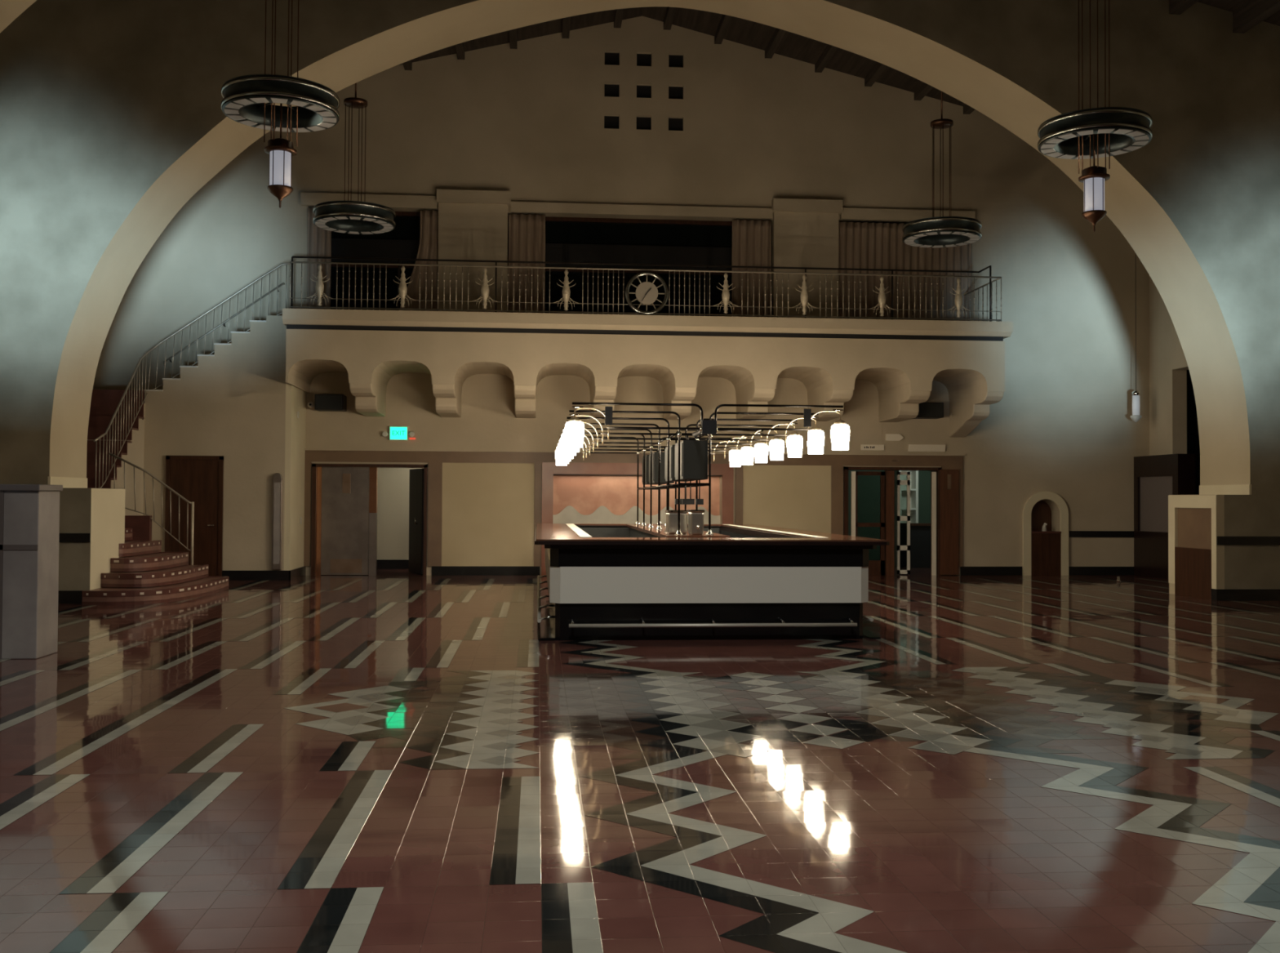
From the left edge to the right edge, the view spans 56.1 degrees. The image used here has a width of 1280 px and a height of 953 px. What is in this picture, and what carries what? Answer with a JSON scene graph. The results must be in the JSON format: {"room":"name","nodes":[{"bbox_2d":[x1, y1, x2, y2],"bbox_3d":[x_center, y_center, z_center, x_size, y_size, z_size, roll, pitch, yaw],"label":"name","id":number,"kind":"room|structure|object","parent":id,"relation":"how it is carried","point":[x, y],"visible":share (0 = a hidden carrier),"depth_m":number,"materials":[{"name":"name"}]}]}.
{"room":"restaurant bar hall","nodes":[
{"label":"restaurant bar hall","id":0,"kind":"room"},
{"bbox_2d":[142,315,286,570],"bbox_3d":[-7.744,-0.532,21.959,2.499,4.840,0.250,0,-1,-5],"label":"wall","id":1,"kind":"structure","parent":0,"point":[232,406],"depth_m":21.86,"materials":[{"name":"paint"}]},
{"bbox_2d":[93,262,291,488],"bbox_3d":[-7.598,-1.806,20.681,2.550,4.356,2.643,0,-1,-5],"label":"stair railing","id":2,"kind":"object","parent":1,"relation":"attached to","point":[135,370],"visible":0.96,"depth_m":21.63,"materials":[{"name":"metal"}]},
{"bbox_2d":[164,455,223,576],"bbox_3d":[-8.080,0.752,21.734,1.010,2.260,0.093,0,-1,-5],"label":"door","id":3,"kind":"structure","parent":1,"relation":"in","point":[199,479],"depth_m":21.76,"materials":[{"name":"brown wood"}]},
{"bbox_2d":[143,320,266,391],"bbox_3d":[-7.689,-2.036,22.551,2.710,1.810,1.395,0,-1,-5],"label":"stair","id":4,"kind":"structure","parent":1,"relation":"attached to","point":[250,320],"depth_m":21.83,"materials":[{"name":"paint"}]},
{"bbox_2d":[284,382,306,570],"bbox_3d":[-6.499,-0.343,22.639,0.101,4.500,1.400,0,-1,-5],"label":"wall","id":5,"kind":"structure","parent":0,"point":[295,397],"depth_m":22.31,"materials":[{"name":"beige paint"}]},
{"bbox_2d":[271,472,283,569],"bbox_3d":[-6.605,0.813,21.856,0.170,1.758,0.097,0,-1,-5],"label":"niche","id":6,"kind":"object","parent":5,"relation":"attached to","point":[277,480],"visible":1,"depth_m":21.81,"materials":[{"name":"paint"}]},
{"bbox_2d":[337,466,423,559],"bbox_3d":[-5.228,0.454,24.740,6.800,3.000,1.800,0,-1,-5],"label":"wall","id":7,"kind":"structure","parent":0,"point":[393,483],"depth_m":25.53,"materials":[{"name":"beige paint"}]},
{"bbox_2d":[368,559,408,568],"bbox_3d":[-5.302,1.868,25.491,6.600,0.200,0.040,0,-1,-5],"label":"baseboard","id":8,"kind":"structure","parent":7,"relation":"attached to","point":[381,563],"depth_m":25.48,"materials":[{"name":"black"}]},
{"bbox_2d":[93,16,1149,575],"bbox_3d":[-0.002,-3.630,24.159,21.140,11.200,0.400,0,-1,-5],"label":"wall","id":9,"kind":"structure","parent":0,"point":[526,121],"depth_m":24.12,"materials":[{"name":"paint"}]},
{"bbox_2d":[163,282,284,364],"bbox_3d":[-8.033,-2.941,23.200,2.267,1.656,0.118,0,-1,-5],"label":"wall handrail","id":10,"kind":"object","parent":9,"relation":"attached to","point":[282,283],"visible":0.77,"depth_m":23.15,"materials":[{"name":"metal"}]},
{"bbox_2d":[306,207,331,309],"bbox_3d":[-6.255,-4.098,23.381,0.460,2.280,0.082,0,-1,-5],"label":"curtain","id":11,"kind":"object","parent":9,"relation":"hanging from","point":[319,240],"visible":0.49,"depth_m":23.37,"materials":[{"name":"fabric"}]},
{"bbox_2d":[314,393,346,411],"bbox_3d":[-5.949,-1.415,23.126,0.540,0.300,0.562,0,-1,-5],"label":"loudspeaker","id":12,"kind":"object","parent":9,"relation":"attached to","point":[322,402],"visible":1,"depth_m":22.85,"materials":[{"name":"black"}]},
{"bbox_2d":[315,395,342,408],"bbox_3d":[-5.926,-1.420,22.852,0.480,0.250,0.012,0,-1,-5],"label":"speaker","id":13,"kind":"object","parent":12,"relation":"attached to","point":[322,401],"depth_m":22.85,"materials":[{"name":"grey"}]},
{"bbox_2d":[311,463,427,575],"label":"door","id":14,"kind":"structure","parent":9,"relation":"in","point":[344,511],"depth_m":23.39,"materials":[{"name":"brown wood"}]},
{"bbox_2d":[330,211,438,311],"bbox_3d":[-5.254,-4.094,23.824,2.530,2.340,0.110,0,-1,-5],"label":"window","id":15,"kind":"structure","parent":9,"relation":"in","point":[402,242],"depth_m":23.83,"materials":[{"name":"black glass"}]},
{"bbox_2d":[382,426,415,440],"bbox_3d":[-4.713,-0.843,23.450,0.635,0.278,0.104,0,-1,-5],"label":"exit sign","id":16,"kind":"object","parent":9,"relation":"attached to","point":[396,433],"visible":1,"depth_m":23.42,"materials":[{"name":"teal plastic"}]},
{"bbox_2d":[399,209,437,311],"bbox_3d":[-4.409,-4.084,23.539,0.858,2.282,0.082,0,-1,-5],"label":"curtain","id":17,"kind":"object","parent":9,"relation":"hanging from","point":[428,247],"visible":0.77,"depth_m":23.55,"materials":[{"name":"fabric"}]},
{"bbox_2d":[507,213,545,312],"bbox_3d":[-2.236,-4.055,23.724,0.728,2.250,0.082,0,-1,-5],"label":"curtain","id":18,"kind":"object","parent":9,"relation":"hanging from","point":[526,233],"visible":0.74,"depth_m":23.72,"materials":[{"name":"fabric"}]},
{"bbox_2d":[507,216,732,316],"bbox_3d":[0.002,-4.043,24.273,5.320,2.310,0.110,0,-1,-5],"label":"window","id":19,"kind":"structure","parent":9,"relation":"in","point":[567,239],"depth_m":24.27,"materials":[{"name":"black glass"}]},
{"bbox_2d":[303,449,963,566],"bbox_3d":[-0.025,0.660,23.852,13.220,2.250,0.050,0,-1,-5],"label":"trim","id":20,"kind":"structure","parent":9,"relation":"attached to","point":[435,460],"depth_m":23.66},
{"bbox_2d":[304,448,965,455],"bbox_3d":[0.002,-0.485,23.860,13.260,0.040,0.080,0,-1,-5],"label":"trim","id":21,"kind":"structure","parent":9,"relation":"attached to","point":[324,449],"depth_m":23.66,"materials":[{"name":"paint"}]},
{"bbox_2d":[441,462,831,565],"bbox_3d":[-0.017,0.770,23.865,7.760,2.030,0.020,0,-1,-5],"label":"wall panels","id":22,"kind":"object","parent":9,"relation":"attached to","point":[487,510],"depth_m":23.65,"materials":[{"name":"beige paint"}]},
{"bbox_2d":[541,462,733,575],"bbox_3d":[-0.054,0.852,23.996,3.810,2.230,0.430,0,-1,-5],"label":"mural alcove","id":23,"kind":"object","parent":9,"relation":"attached to","point":[574,492],"visible":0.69,"depth_m":24.07,"materials":[{"name":"orange"}]},
{"bbox_2d":[300,189,975,318],"bbox_3d":[0.117,-4.240,23.880,13.480,2.690,0.200,0,-1,-5],"label":"trim","id":24,"kind":"structure","parent":9,"relation":"attached to","point":[473,224],"depth_m":23.86,"materials":[{"name":"paint"}]},
{"bbox_2d":[604,52,683,130],"bbox_3d":[0.071,-7.721,24.161,1.590,1.560,0.040,0,-1,-5],"label":"vent","id":25,"kind":"object","parent":9,"relation":"attached to","point":[642,60],"depth_m":24.14,"materials":[{"name":"black metal"}]},
{"bbox_2d":[282,308,1013,437],"bbox_3d":[0.214,-1.881,22.840,13.310,2.045,2.200,0,-1,-5],"label":"balcony","id":26,"kind":"object","parent":9,"relation":"attached to","point":[902,358],"visible":0.93,"depth_m":21.98,"materials":[{"name":"paint"}]},
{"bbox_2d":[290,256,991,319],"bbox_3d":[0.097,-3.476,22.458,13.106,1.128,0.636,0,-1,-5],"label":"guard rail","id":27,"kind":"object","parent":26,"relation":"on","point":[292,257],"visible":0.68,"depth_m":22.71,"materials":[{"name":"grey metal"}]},
{"bbox_2d":[288,261,1001,321],"bbox_3d":[0.192,-3.335,22.829,13.058,0.861,1.972,0,-1,-5],"label":"balcony railing","id":28,"kind":"object","parent":26,"relation":"on","point":[402,288],"visible":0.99,"depth_m":21.95,"materials":[{"name":"metal"}]},
{"bbox_2d":[625,271,668,315],"bbox_3d":[0.125,-3.334,21.834,0.790,0.790,0.083,0,-1,-5],"label":"clock","id":29,"kind":"object","parent":28,"relation":"attached to","point":[646,293],"visible":1,"depth_m":21.82,"materials":[{"name":"grey metal"}]},
{"bbox_2d":[222,565,1133,580],"bbox_3d":[0.765,1.867,23.204,19.700,0.180,1.430,0,-1,-5],"label":"baseboard","id":30,"kind":"structure","parent":9,"relation":"attached to","point":[443,570],"depth_m":23.60,"materials":[{"name":"black"}]},
{"bbox_2d":[731,219,771,317],"bbox_3d":[2.244,-4.025,24.107,0.800,2.250,0.082,0,-1,-5],"label":"curtain","id":31,"kind":"object","parent":9,"relation":"hanging from","point":[751,239],"visible":0.78,"depth_m":24.10,"materials":[{"name":"fabric"}]},
{"bbox_2d":[860,444,884,449],"bbox_3d":[4.701,-0.588,24.277,0.468,0.112,0.052,0,-1,-5],"label":"wall sign","id":32,"kind":"object","parent":9,"relation":"attached to","point":[863,446],"visible":1,"depth_m":24.25,"materials":[{"name":"beige"}]},
{"bbox_2d":[885,433,903,440],"bbox_3d":[5.163,-0.792,24.322,0.373,0.139,0.049,0,-1,-5],"label":"wall sign","id":33,"kind":"object","parent":9,"relation":"attached to","point":[889,437],"visible":1,"depth_m":24.30,"materials":[{"name":"beige"}]},
{"bbox_2d":[843,466,959,575],"bbox_3d":[5.270,0.909,24.476,2.361,2.190,0.500,0,-1,-5],"label":"door","id":34,"kind":"structure","parent":9,"relation":"in","point":[872,492],"depth_m":24.31,"materials":[{"name":"brown wood"}]},
{"bbox_2d":[838,222,971,320],"bbox_3d":[5.392,-4.008,24.376,2.760,2.260,0.082,0,-1,-5],"label":"curtain","id":35,"kind":"object","parent":9,"relation":"hanging from","point":[865,245],"visible":0.62,"depth_m":24.35,"materials":[{"name":"fabric"}]},
{"bbox_2d":[907,444,945,451],"bbox_3d":[5.825,-0.577,24.375,0.764,0.142,0.049,0,-1,-5],"label":"wall sign","id":36,"kind":"object","parent":9,"relation":"attached to","point":[911,447],"visible":1,"depth_m":24.35,"materials":[{"name":"beige"}]},
{"bbox_2d":[912,402,943,418],"bbox_3d":[5.759,-1.317,24.126,0.540,0.300,0.562,0,-1,-5],"label":"loudspeaker","id":37,"kind":"object","parent":9,"relation":"attached to","point":[926,410],"visible":0.7,"depth_m":23.85,"materials":[{"name":"black"}]},
{"bbox_2d":[919,403,942,416],"bbox_3d":[5.783,-1.323,23.852,0.480,0.250,0.012,0,-1,-5],"label":"grille","id":38,"kind":"object","parent":37,"relation":"attached to","point":[925,409],"depth_m":23.85,"materials":[{"name":"grey"}]},
{"bbox_2d":[1031,499,1051,530],"bbox_3d":[8.261,0.830,24.999,0.670,0.800,0.030,0,-1,-5],"label":"niche","id":39,"kind":"object","parent":9,"relation":"attached to","point":[1041,513],"depth_m":24.99,"materials":[{"name":"brown tile"}]},
{"bbox_2d":[1022,491,1068,575],"bbox_3d":[8.298,1.161,24.549,0.950,1.720,0.060,0,-1,-5],"label":"trim","id":40,"kind":"structure","parent":9,"relation":"attached to","point":[1033,500],"depth_m":24.54,"materials":[{"name":"beige paint"}]},
{"bbox_2d":[1069,530,1133,537],"bbox_3d":[9.666,1.186,24.686,1.720,0.130,0.020,0,-1,-5],"label":"trim","id":41,"kind":"structure","parent":9,"relation":"attached to","point":[1072,533],"depth_m":24.66,"materials":[{"name":"black"}]},
{"bbox_2d":[0,564,1279,952],"bbox_3d":[1.077,1.726,11.102,29.140,0.002,38.000,0,-1,-5],"label":"floor","id":42,"kind":"structure","parent":0,"point":[391,760],"depth_m":6.53,"materials":[{"name":"red tile"}]},
{"bbox_2d":[0,484,62,658],"bbox_3d":[-6.433,0.882,11.319,1.680,1.620,0.560,0,-1,-5],"label":"pedestal","id":43,"kind":"object","parent":42,"relation":"on","point":[29,513],"visible":1,"depth_m":11.14,"materials":[{"name":"grey stone"}]},
{"bbox_2d":[86,389,144,515],"bbox_3d":[-9.637,0.146,21.091,1.450,3.430,3.890,0,-1,-5],"label":"wall","id":44,"kind":"structure","parent":42,"relation":"on","point":[104,402],"depth_m":21.19,"materials":[{"name":"paint"}]},
{"bbox_2d":[81,515,229,604],"bbox_3d":[-8.359,1.213,18.205,3.459,1.200,3.219,0,-1,-5],"label":"steps","id":45,"kind":"structure","parent":42,"relation":"on","point":[144,574],"depth_m":17.92,"materials":[{"name":"tile"}]},
{"bbox_2d":[109,452,194,564],"bbox_3d":[-8.062,0.627,19.797,1.370,2.036,0.044,0,-1,-5],"label":"stair railing","id":46,"kind":"object","parent":45,"relation":"on","point":[110,453],"visible":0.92,"depth_m":19.81,"materials":[{"name":"metal"}]},
{"bbox_2d":[626,524,729,537],"bbox_3d":[0.403,1.294,17.151,0.740,1.090,6.450,0,-1,-5],"label":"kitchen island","id":47,"kind":"object","parent":42,"relation":"on","point":[636,530],"visible":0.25,"depth_m":16.32,"materials":[{"name":"grey"}]},
{"bbox_2d":[534,523,888,640],"bbox_3d":[0.432,1.289,16.920,3.810,1.092,8.445,0,-1,-5],"label":"bar counter","id":48,"kind":"object","parent":42,"relation":"on","point":[757,581],"depth_m":12.91,"materials":[{"name":"black"}]},
{"bbox_2d":[665,509,688,533],"bbox_3d":[0.457,0.560,14.814,0.260,0.290,0.382,0,-1,-5],"label":"dispenser","id":49,"kind":"object","parent":48,"relation":"on","point":[671,514],"visible":0.76,"depth_m":14.72,"materials":[{"name":"silver metal"}]},
{"bbox_2d":[687,509,704,534],"bbox_3d":[0.674,0.548,14.381,0.175,0.300,0.382,0,-1,-5],"label":"dispenser","id":50,"kind":"object","parent":48,"relation":"on","point":[695,517],"visible":0.99,"depth_m":14.28,"materials":[{"name":"silver metal"}]},
{"bbox_2d":[555,401,849,534],"bbox_3d":[0.451,0.004,16.692,3.148,1.473,7.288,0,-1,-5],"label":"light fixture","id":51,"kind":"object","parent":48,"relation":"on","point":[686,460],"visible":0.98,"depth_m":14.55,"materials":[{"name":"black"}]},
{"bbox_2d":[893,470,918,565],"bbox_3d":[6.211,0.927,28.019,0.460,2.300,0.400,0,-1,-5],"label":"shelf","id":52,"kind":"object","parent":42,"relation":"on","point":[913,474],"visible":0.25,"depth_m":28.02,"materials":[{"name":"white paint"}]},
{"bbox_2d":[910,522,930,568],"bbox_3d":[6.788,1.567,27.329,1.700,1.000,0.650,0,-1,-5],"label":"cabinet","id":53,"kind":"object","parent":42,"relation":"on","point":[920,532],"depth_m":27.01,"materials":[{"name":"black"}]},
{"bbox_2d":[1031,522,1061,575],"bbox_3d":[8.280,1.488,24.727,0.620,1.073,0.470,0,-1,-5],"label":"fountain","id":54,"kind":"object","parent":42,"relation":"on","point":[1045,544],"visible":0.98,"depth_m":24.52,"materials":[{"name":"brown wood"}]},
{"bbox_2d":[1041,522,1047,531],"bbox_3d":[8.319,1.037,24.657,0.095,0.173,0.153,0,-1,-5],"label":"tap","id":55,"kind":"object","parent":54,"relation":"on","point":[1044,527],"depth_m":24.65,"materials":[{"name":"white paint"}]},
{"bbox_2d":[1031,530,1061,533],"bbox_3d":[8.282,1.144,24.734,0.620,0.038,0.470,0,-1,-5],"label":"basin","id":56,"kind":"object","parent":54,"relation":"in","point":[1032,531],"depth_m":24.51,"materials":[{"name":"tile"}]},
{"bbox_2d":[0,0,1279,603],"bbox_3d":[0.485,-3.786,18.474,21.140,11.300,1.424,0,-1,-5],"label":"wall","id":57,"kind":"structure","parent":0,"point":[113,119],"depth_m":18.27,"materials":[{"name":"paint"}]},
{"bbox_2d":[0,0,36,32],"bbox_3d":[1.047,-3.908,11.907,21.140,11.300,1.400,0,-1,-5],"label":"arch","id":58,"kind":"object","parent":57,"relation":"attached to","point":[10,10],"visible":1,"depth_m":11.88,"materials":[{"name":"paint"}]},
{"bbox_2d":[397,0,1279,114],"bbox_3d":[1.389,-8.290,8.254,21.740,2.874,32.500,0,-1,-5],"label":"ceiling","id":59,"kind":"structure","parent":0,"point":[1246,14],"depth_m":23.59,"materials":[{"name":"brown wood"}]},
{"bbox_2d":[221,0,339,208],"bbox_3d":[-4.335,-5.736,14.542,1.374,4.999,1.374,0,-1,-5],"label":"ring chandelier","id":60,"kind":"object","parent":59,"relation":"hanging from","point":[245,97],"visible":1,"depth_m":14.39,"materials":[{"name":"metal"}]},
{"bbox_2d":[312,82,395,234],"bbox_3d":[-4.877,-6.187,20.577,1.374,3.798,1.374,0,-1,-5],"label":"ring chandelier","id":61,"kind":"object","parent":59,"relation":"hanging from","point":[355,217],"visible":1,"depth_m":20.41,"materials":[{"name":"metal"}]},
{"bbox_2d":[902,91,982,247],"bbox_3d":[5.395,-6.122,21.455,1.374,3.810,1.374,0,-1,-5],"label":"ring chandelier","id":62,"kind":"object","parent":59,"relation":"hanging from","point":[940,231],"visible":0.98,"depth_m":21.25,"materials":[{"name":"metal"}]},
{"bbox_2d":[1037,0,1152,231],"bbox_3d":[5.828,-5.658,15.410,1.374,5.063,1.374,0,-1,-5],"label":"ring chandelier","id":63,"kind":"object","parent":59,"relation":"hanging from","point":[1116,131],"visible":1,"depth_m":15.26,"materials":[{"name":"metal"}]},
{"bbox_2d":[1130,253,1142,422],"bbox_3d":[10.046,-3.917,24.322,0.220,5.643,0.220,0,-1,-5],"label":"pendant lantern","id":64,"kind":"object","parent":59,"relation":"hanging from","point":[1135,416],"visible":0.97,"depth_m":24.23,"materials":[{"name":"white"}]},
{"bbox_2d":[848,470,930,535],"bbox_3d":[6.194,0.552,26.720,8.100,3.000,3.800,0,-1,-5],"label":"wall","id":65,"kind":"structure","parent":0,"point":[924,477],"depth_m":28.57,"materials":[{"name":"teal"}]},
{"bbox_2d":[1149,275,1188,455],"bbox_3d":[12.028,-2.568,9.208,0.300,8.632,32.200,0,-1,-5],"label":"wall","id":66,"kind":"structure","parent":0,"point":[1168,366],"depth_m":24.21,"materials":[{"name":"paint"}]},
{"bbox_2d":[1133,453,1195,579],"bbox_3d":[10.416,0.800,23.869,0.350,2.440,1.710,0,-1,-5],"label":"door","id":67,"kind":"structure","parent":66,"relation":"in","point":[1157,477],"depth_m":23.89,"materials":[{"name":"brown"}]},
{"bbox_2d":[1186,369,1199,494],"bbox_3d":[11.702,-0.543,22.845,1.400,5.100,4.700,0,-1,-5],"label":"wall","id":68,"kind":"structure","parent":0,"point":[1193,435],"depth_m":25.10,"materials":[{"name":"black"}]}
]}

